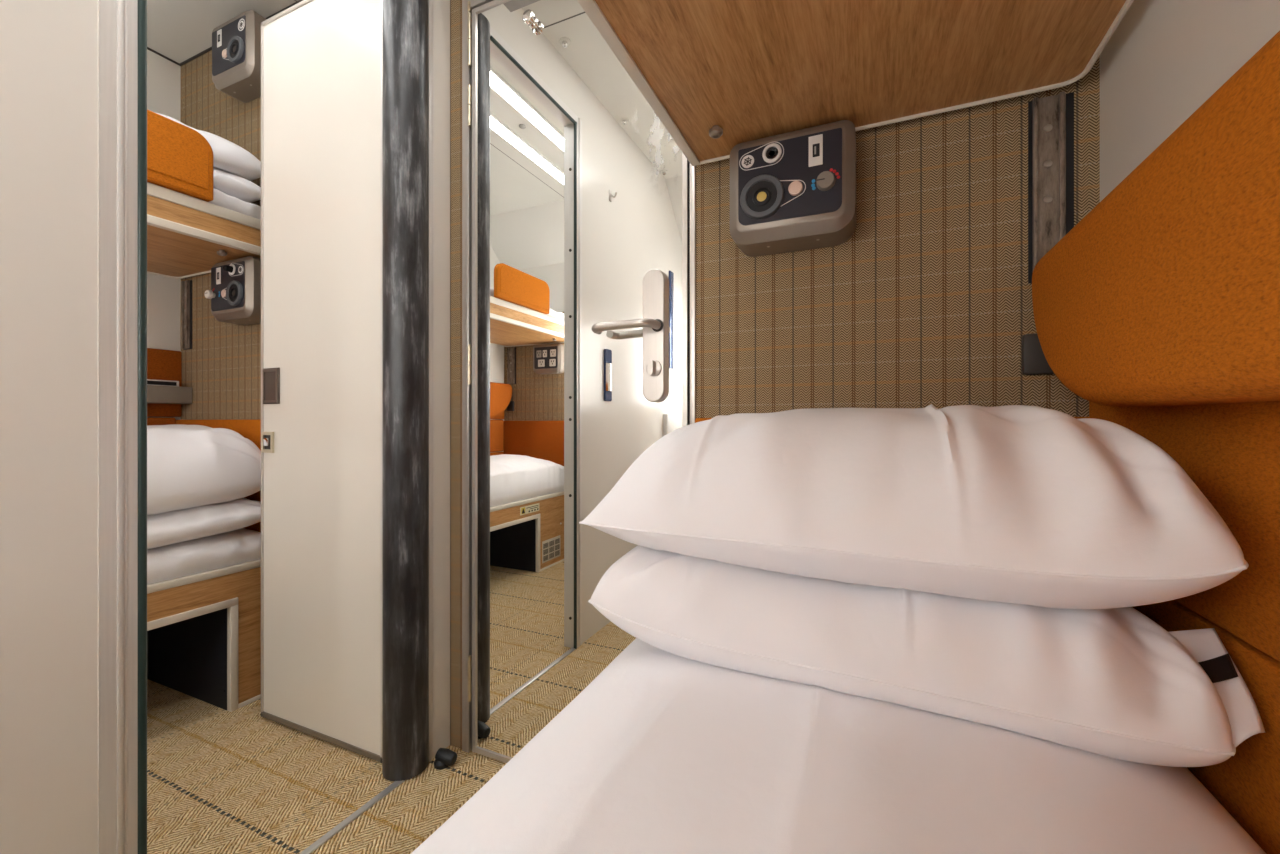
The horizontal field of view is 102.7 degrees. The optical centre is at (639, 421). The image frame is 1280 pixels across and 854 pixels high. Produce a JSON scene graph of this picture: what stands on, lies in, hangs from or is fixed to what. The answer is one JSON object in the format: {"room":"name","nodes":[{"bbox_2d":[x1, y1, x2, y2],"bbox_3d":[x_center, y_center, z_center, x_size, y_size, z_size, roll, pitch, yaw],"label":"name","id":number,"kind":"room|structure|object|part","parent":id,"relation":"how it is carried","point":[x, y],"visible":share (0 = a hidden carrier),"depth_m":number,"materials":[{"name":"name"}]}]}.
{"room":"train carriage","nodes":[
{"label":"train carriage","id":0,"kind":"room"},
{"bbox_2d":[147,49,180,419],"bbox_3d":[-2.278,-0.250,1.153,0.100,2.340,1.980,0,0,24],"label":"wall","id":1,"kind":"structure","parent":0,"point":[163,75],"depth_m":1.99,"materials":[{"name":"white paint"}]},
{"bbox_2d":[147,417,175,424],"bbox_3d":[-2.222,0.216,1.133,0.017,0.468,1.930,0,0,24],"label":"pad","id":2,"kind":"object","parent":1,"relation":"attached to","point":[150,420],"visible":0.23,"depth_m":1.96,"materials":[{"name":"orange fabric"}]},
{"bbox_2d":[147,348,180,416],"bbox_3d":[-2.221,-0.150,1.138,0.015,0.260,1.958,0,0,24],"label":"pad","id":3,"kind":"object","parent":1,"relation":"attached to","point":[162,364],"visible":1,"depth_m":1.97,"materials":[{"name":"orange fabric"}]},
{"bbox_2d":[147,379,191,403],"bbox_3d":[-1.847,-0.114,1.858,0.075,0.088,0.338,0,0,24],"label":"shelf","id":4,"kind":"object","parent":1,"relation":"attached to","point":[158,391],"visible":0.42,"depth_m":1.93,"materials":[{"name":"white plastic"}]},
{"bbox_2d":[147,182,260,278],"bbox_3d":[-1.924,-0.610,0.992,0.626,0.128,1.952,0,0,24],"label":"bunk","id":5,"kind":"object","parent":1,"relation":"attached to","point":[187,236],"visible":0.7,"depth_m":1.62,"materials":[{"name":"brown wood"}]},
{"bbox_2d":[147,109,212,201],"bbox_3d":[-1.416,-0.774,1.351,0.036,0.194,0.488,0,0,24],"label":"pad","id":6,"kind":"object","parent":5,"relation":"attached to","point":[179,158],"visible":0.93,"depth_m":1.49,"materials":[{"name":"orange fabric"}]},
{"bbox_2d":[148,182,260,219],"bbox_3d":[-1.940,-0.718,1.007,0.606,0.083,1.910,0,0,24],"label":"mattress","id":7,"kind":"object","parent":5,"relation":"on","point":[221,199],"visible":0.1,"depth_m":1.67,"materials":[{"name":"white fabric"}]},
{"bbox_2d":[213,167,260,202],"bbox_3d":[-1.644,-0.799,1.667,0.596,0.121,0.484,0,0,24],"label":"pillow","id":8,"kind":"object","parent":7,"relation":"on","point":[243,189],"visible":0.08,"depth_m":1.68,"materials":[{"name":"white fabric"}]},
{"bbox_2d":[154,112,260,180],"bbox_3d":[-1.644,-0.885,1.667,0.596,0.169,0.484,0,0,24],"label":"pillow","id":9,"kind":"object","parent":8,"relation":"on","point":[229,157],"visible":0.12,"depth_m":1.68,"materials":[{"name":"white fabric"}]},
{"bbox_2d":[147,0,298,62],"bbox_3d":[-0.927,-1.438,0.557,3.055,0.065,2.200,0,0,24],"label":"ceiling","id":10,"kind":"structure","parent":0,"point":[178,30],"depth_m":1.80,"materials":[{"name":"paint"}]},
{"bbox_2d":[0,0,449,853],"bbox_3d":[-0.970,-0.250,0.565,0.050,2.340,1.980,0,0,24],"label":"wall partition","id":11,"kind":"structure","parent":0,"point":[49,48],"depth_m":0.75,"materials":[{"name":"beige laminate"}]},
{"bbox_2d":[98,0,146,853],"bbox_3d":[-0.725,-0.163,1.105,0.062,2.165,0.663,0,0,24],"label":"trim","id":12,"kind":"structure","parent":11,"relation":"attached to","point":[122,24],"depth_m":0.81,"materials":[{"name":"metal"}]},
{"bbox_2d":[147,0,302,65],"bbox_3d":[-1.549,-1.417,0.996,1.360,0.006,1.670,0,0,24],"label":"trim","id":13,"kind":"structure","parent":11,"relation":"attached to","point":[291,5],"depth_m":1.97,"materials":[{"name":"grey plastic"}]},
{"bbox_2d":[261,0,381,762],"bbox_3d":[-0.924,-0.163,1.489,0.539,2.150,0.043,0,0,24],"label":"door","id":14,"kind":"structure","parent":11,"relation":"in","point":[321,60],"depth_m":1.47,"materials":[{"name":"white metal"}]},
{"bbox_3d":[-1.127,-0.110,1.566,0.078,0.110,0.004,0,0,24],"label":"pull plate","id":15,"kind":"part","parent":14,"relation":"part of","materials":[{"name":"grey metal"}]},
{"bbox_2d":[382,0,428,780],"bbox_3d":[-0.622,-0.160,1.361,0.112,2.151,0.112,0,0,24],"label":"trim","id":16,"kind":"structure","parent":11,"relation":"attached to","point":[405,23],"depth_m":1.31,"materials":[{"name":"black metal"}]},
{"bbox_2d":[429,0,433,761],"bbox_3d":[-0.570,-0.163,1.395,0.008,2.165,0.019,0,0,24],"label":"trim","id":17,"kind":"structure","parent":11,"relation":"attached to","point":[431,2],"depth_m":1.39,"materials":[{"name":"metal"}]},
{"bbox_2d":[147,679,506,853],"bbox_3d":[-0.927,0.950,0.557,3.055,0.060,2.200,0,0,24],"label":"floor","id":18,"kind":"structure","parent":0,"point":[220,781],"depth_m":1.29,"materials":[{"name":"carpet"}]},
{"bbox_2d":[147,559,260,711],"bbox_3d":[-1.931,0.690,1.000,0.652,0.460,1.960,0,0,24],"label":"bunk base","id":19,"kind":"object","parent":18,"relation":"on","point":[204,628],"visible":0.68,"depth_m":1.66,"materials":[{"name":"brown wood"}]},
{"bbox_3d":[-1.579,0.741,1.020,0.022,0.358,1.373,0,0,24],"label":"recess frame","id":20,"kind":"part","parent":19,"relation":"part of","materials":[{"name":"brown wood"}]},
{"bbox_2d":[147,528,260,583],"bbox_3d":[-1.926,0.335,1.001,0.632,0.246,1.916,0,0,24],"label":"mattress","id":21,"kind":"object","parent":19,"relation":"on","point":[242,545],"visible":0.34,"depth_m":1.57,"materials":[{"name":"white fabric"}]},
{"bbox_2d":[147,498,260,548],"bbox_3d":[-1.624,0.307,1.653,0.640,0.123,0.484,0,0,24],"label":"pillow","id":22,"kind":"object","parent":21,"relation":"on","point":[176,526],"visible":0.28,"depth_m":1.56,"materials":[{"name":"white fabric"}]},
{"bbox_2d":[147,424,260,514],"bbox_3d":[-1.624,0.143,1.653,0.640,0.271,0.484,0,0,24],"label":"pillow","id":23,"kind":"object","parent":22,"relation":"on","point":[189,466],"visible":0.4,"depth_m":1.57,"materials":[{"name":"white fabric"}]},
{"bbox_3d":[-1.271,0.913,1.706,0.021,0.014,0.130,0,0,24],"label":"skirting","id":24,"kind":"part","parent":19,"relation":"part of","materials":[{"name":"grey metal"}]},
{"bbox_2d":[299,780,405,853],"bbox_3d":[-0.715,0.917,1.081,0.019,0.005,0.531,0,0,24],"label":"trim","id":25,"kind":"structure","parent":18,"relation":"attached to","point":[382,794],"depth_m":1.18,"materials":[{"name":"silver metal"}]},
{"bbox_2d":[434,748,456,769],"bbox_3d":[-0.523,0.900,1.372,0.058,0.040,0.044,0,0,24],"label":"doorstop","id":26,"kind":"object","parent":18,"relation":"on","point":[444,757],"visible":1,"depth_m":1.36,"materials":[{"name":"black rubber"}]},
{"bbox_3d":[0.047,0.690,0.111,0.706,0.460,1.960,0,0,24],"label":"bunk base","id":27,"kind":"object","parent":18,"relation":"on","visible":0},
{"bbox_2d":[411,638,1265,853],"bbox_3d":[0.030,0.385,0.121,0.700,0.149,1.930,0,0,24],"label":"bed","id":28,"kind":"object","parent":27,"relation":"on","point":[662,752],"visible":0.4,"depth_m":0.45,"materials":[{"name":"white fabric"}]},
{"bbox_2d":[588,545,1264,766],"bbox_3d":[0.328,0.249,0.781,0.695,0.170,0.466,0,0,24],"label":"pillow","id":29,"kind":"object","parent":28,"relation":"on","point":[1115,683],"visible":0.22,"depth_m":0.54,"materials":[{"name":"white fabric"}]},
{"bbox_2d":[579,404,1248,608],"bbox_3d":[0.300,0.085,0.778,0.701,0.224,0.478,0,0,24],"label":"pillow","id":30,"kind":"object","parent":29,"relation":"on","point":[1016,504],"visible":1,"depth_m":0.57,"materials":[{"name":"white fabric"}]},
{"bbox_2d":[181,0,1099,748],"bbox_3d":[-0.508,-0.250,1.487,3.055,2.340,0.080,0,0,24],"label":"wall","id":31,"kind":"structure","parent":0,"point":[928,300],"depth_m":1.01,"materials":[{"name":"brown fabric"}]},
{"bbox_2d":[181,280,191,349],"bbox_3d":[-1.779,-0.419,2.008,0.058,0.269,0.012,0,0,24],"label":"track","id":32,"kind":"object","parent":31,"relation":"attached to","point":[186,286],"visible":1,"depth_m":2.00,"materials":[{"name":"metal"}]},
{"bbox_2d":[176,419,260,532],"bbox_3d":[-1.507,0.221,1.880,0.708,0.459,0.019,0,0,24],"label":"pad","id":33,"kind":"object","parent":31,"relation":"attached to","point":[250,429],"visible":0.2,"depth_m":1.82,"materials":[{"name":"orange fabric"}]},
{"bbox_2d":[204,256,260,324],"bbox_3d":[-1.383,-0.452,1.768,0.234,0.206,0.122,0,0,24],"label":"control panel","id":34,"kind":"object","parent":31,"relation":"attached to","point":[234,294],"visible":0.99,"depth_m":1.72,"materials":[{"name":"beige plastic"}]},
{"bbox_3d":[-1.474,-0.436,1.756,0.030,0.030,0.022,0,0,24],"label":"temperature knob","id":35,"kind":"part","parent":34,"relation":"part of","materials":[{"name":"white plastic"}]},
{"bbox_3d":[-1.444,-0.500,1.754,0.025,0.056,0.001,0,0,24],"label":"usb plate","id":36,"kind":"part","parent":34,"relation":"part of","materials":[{"name":"white plastic"}]},
{"bbox_3d":[-1.397,-0.458,1.735,0.192,0.152,0.002,0,0,24],"label":"plate","id":37,"kind":"part","parent":34,"relation":"part of","materials":[{"name":"black plastic"}]},
{"bbox_3d":[-1.376,-0.512,1.710,0.021,0.021,0.023,0,0,24],"label":"switch knob","id":38,"kind":"part","parent":34,"relation":"part of","materials":[{"name":"black plastic"}]},
{"bbox_2d":[226,280,242,305],"bbox_3d":[-1.355,-0.430,1.710,0.084,0.084,0.010,0,0,24],"label":"reading lamp","id":39,"kind":"object","parent":34,"relation":"attached to","point":[234,288],"depth_m":1.71,"materials":[{"name":"grey plastic"}]},
{"bbox_2d":[212,10,266,102],"bbox_3d":[-1.375,-1.264,1.773,0.234,0.221,0.108,0,0,24],"label":"control panel","id":40,"kind":"object","parent":31,"relation":"attached to","point":[236,43],"visible":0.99,"depth_m":1.72,"materials":[{"name":"beige plastic"}]},
{"bbox_3d":[-1.439,-1.313,1.752,0.025,0.056,0.001,0,0,24],"label":"usb plate","id":41,"kind":"part","parent":40,"relation":"part of","materials":[{"name":"white plastic"}]},
{"bbox_3d":[-1.393,-1.270,1.733,0.192,0.152,0.002,0,0,24],"label":"plate","id":42,"kind":"part","parent":40,"relation":"part of","materials":[{"name":"black plastic"}]},
{"bbox_2d":[227,36,243,62],"bbox_3d":[-1.351,-1.243,1.708,0.084,0.084,0.010,0,0,24],"label":"reading lamp","id":43,"kind":"object","parent":40,"relation":"attached to","point":[235,44],"depth_m":1.70,"materials":[{"name":"grey plastic"}]},
{"bbox_2d":[468,0,688,762],"bbox_3d":[-0.191,-0.126,1.284,0.642,2.079,0.111,0,0,24],"label":"door","id":44,"kind":"structure","parent":31,"relation":"in","point":[578,354],"depth_m":1.32,"materials":[{"name":"white laminate"},{"name":"mirror glass"},{"name":"brushed steel"}]},
{"bbox_3d":[-0.037,-0.221,1.186,0.167,0.021,0.059,0,0,24],"label":"lever","id":45,"kind":"part","parent":44,"relation":"part of","materials":[{"name":"metal"}]},
{"bbox_3d":[0.034,-0.201,1.190,0.056,0.309,0.017,0,0,24],"label":"handle plate","id":46,"kind":"part","parent":44,"relation":"part of","materials":[{"name":"metal"}]},
{"bbox_2d":[462,0,695,752],"bbox_3d":[-0.180,-0.135,1.309,0.682,2.110,0.036,0,0,24],"label":"trim","id":47,"kind":"structure","parent":31,"relation":"attached to","point":[466,70],"depth_m":1.43,"materials":[{"name":"metal"}]},
{"bbox_2d":[689,162,689,424],"bbox_3d":[-0.168,-0.125,1.330,0.685,2.090,0.048,0,0,24],"label":"trim","id":48,"kind":"structure","parent":31,"relation":"attached to","point":[689,162],"depth_m":1.18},
{"bbox_2d":[730,120,855,256],"bbox_3d":[0.301,-0.459,1.018,0.236,0.208,0.111,0,0,24],"label":"control panel","id":49,"kind":"object","parent":31,"relation":"attached to","point":[792,191],"visible":1,"depth_m":0.98,"materials":[{"name":"beige plastic"}]},
{"bbox_2d":[740,174,783,218],"bbox_3d":[0.237,-0.438,0.995,0.084,0.084,0.010,0,0,24],"label":"reading lamp","id":50,"kind":"object","parent":49,"relation":"attached to","point":[761,195],"depth_m":0.99,"materials":[{"name":"grey plastic"}]},
{"bbox_3d":[0.255,-0.519,0.989,0.024,0.024,0.003,0,0,24],"label":"switch knob","id":51,"kind":"part","parent":49,"relation":"part of","materials":[{"name":"black plastic"}]},
{"bbox_3d":[0.283,-0.465,0.980,0.192,0.152,0.002,0,0,24],"label":"plate","id":52,"kind":"part","parent":49,"relation":"part of","materials":[{"name":"black plastic"}]},
{"bbox_3d":[0.328,-0.507,0.957,0.025,0.056,0.001,0,0,24],"label":"usb plate","id":53,"kind":"part","parent":49,"relation":"part of","materials":[{"name":"white plastic"}]},
{"bbox_3d":[0.343,-0.446,0.945,0.033,0.033,0.012,0,0,24],"label":"temperature knob","id":54,"kind":"part","parent":49,"relation":"part of","materials":[{"name":"grey plastic"}]},
{"bbox_2d":[695,417,1088,422],"bbox_3d":[0.448,0.221,1.003,0.710,0.459,0.017,0,0,24],"label":"pad","id":55,"kind":"object","parent":31,"relation":"attached to","point":[696,419],"visible":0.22,"depth_m":1.13,"materials":[{"name":"orange fabric"}]},
{"bbox_2d":[1022,333,1053,374],"bbox_3d":[0.704,-0.119,0.892,0.064,0.072,0.016,0,0,24],"label":"block","id":56,"kind":"object","parent":31,"relation":"attached to","point":[1034,362],"visible":0.5,"depth_m":0.89,"materials":[{"name":"grey plastic"}]},
{"bbox_2d":[1028,91,1073,283],"bbox_3d":[0.714,-0.406,0.887,0.064,0.321,0.012,0,0,24],"label":"track","id":57,"kind":"object","parent":31,"relation":"attached to","point":[1050,118],"visible":0.78,"depth_m":0.89,"materials":[{"name":"metal"}]},
{"bbox_2d":[1100,0,1279,201],"bbox_3d":[0.417,-0.250,-0.058,0.100,2.340,1.980,0,0,24],"label":"wall","id":58,"kind":"structure","parent":0,"point":[1164,59],"depth_m":0.68,"materials":[{"name":"white paint"}]},
{"bbox_2d":[577,0,1133,165],"bbox_3d":[0.031,-0.618,0.113,0.692,0.124,1.952,0,0,24],"label":"bunk","id":59,"kind":"object","parent":58,"relation":"attached to","point":[718,75],"visible":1,"depth_m":0.80,"materials":[{"name":"brown wood"}]},
{"bbox_2d":[1032,31,1279,406],"bbox_3d":[0.449,-0.149,0.290,0.082,0.262,1.282,0,0,24],"label":"backrest","id":60,"kind":"object","parent":58,"relation":"attached to","point":[1166,292],"visible":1,"depth_m":0.45,"materials":[{"name":"orange fabric"}]},
{"bbox_2d":[1089,401,1279,853],"bbox_3d":[0.361,0.185,-0.032,0.021,0.530,1.942,0,0,24],"label":"pad","id":61,"kind":"object","parent":58,"relation":"attached to","point":[1230,451],"visible":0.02,"depth_m":0.50,"materials":[{"name":"orange fabric"}]}
]}

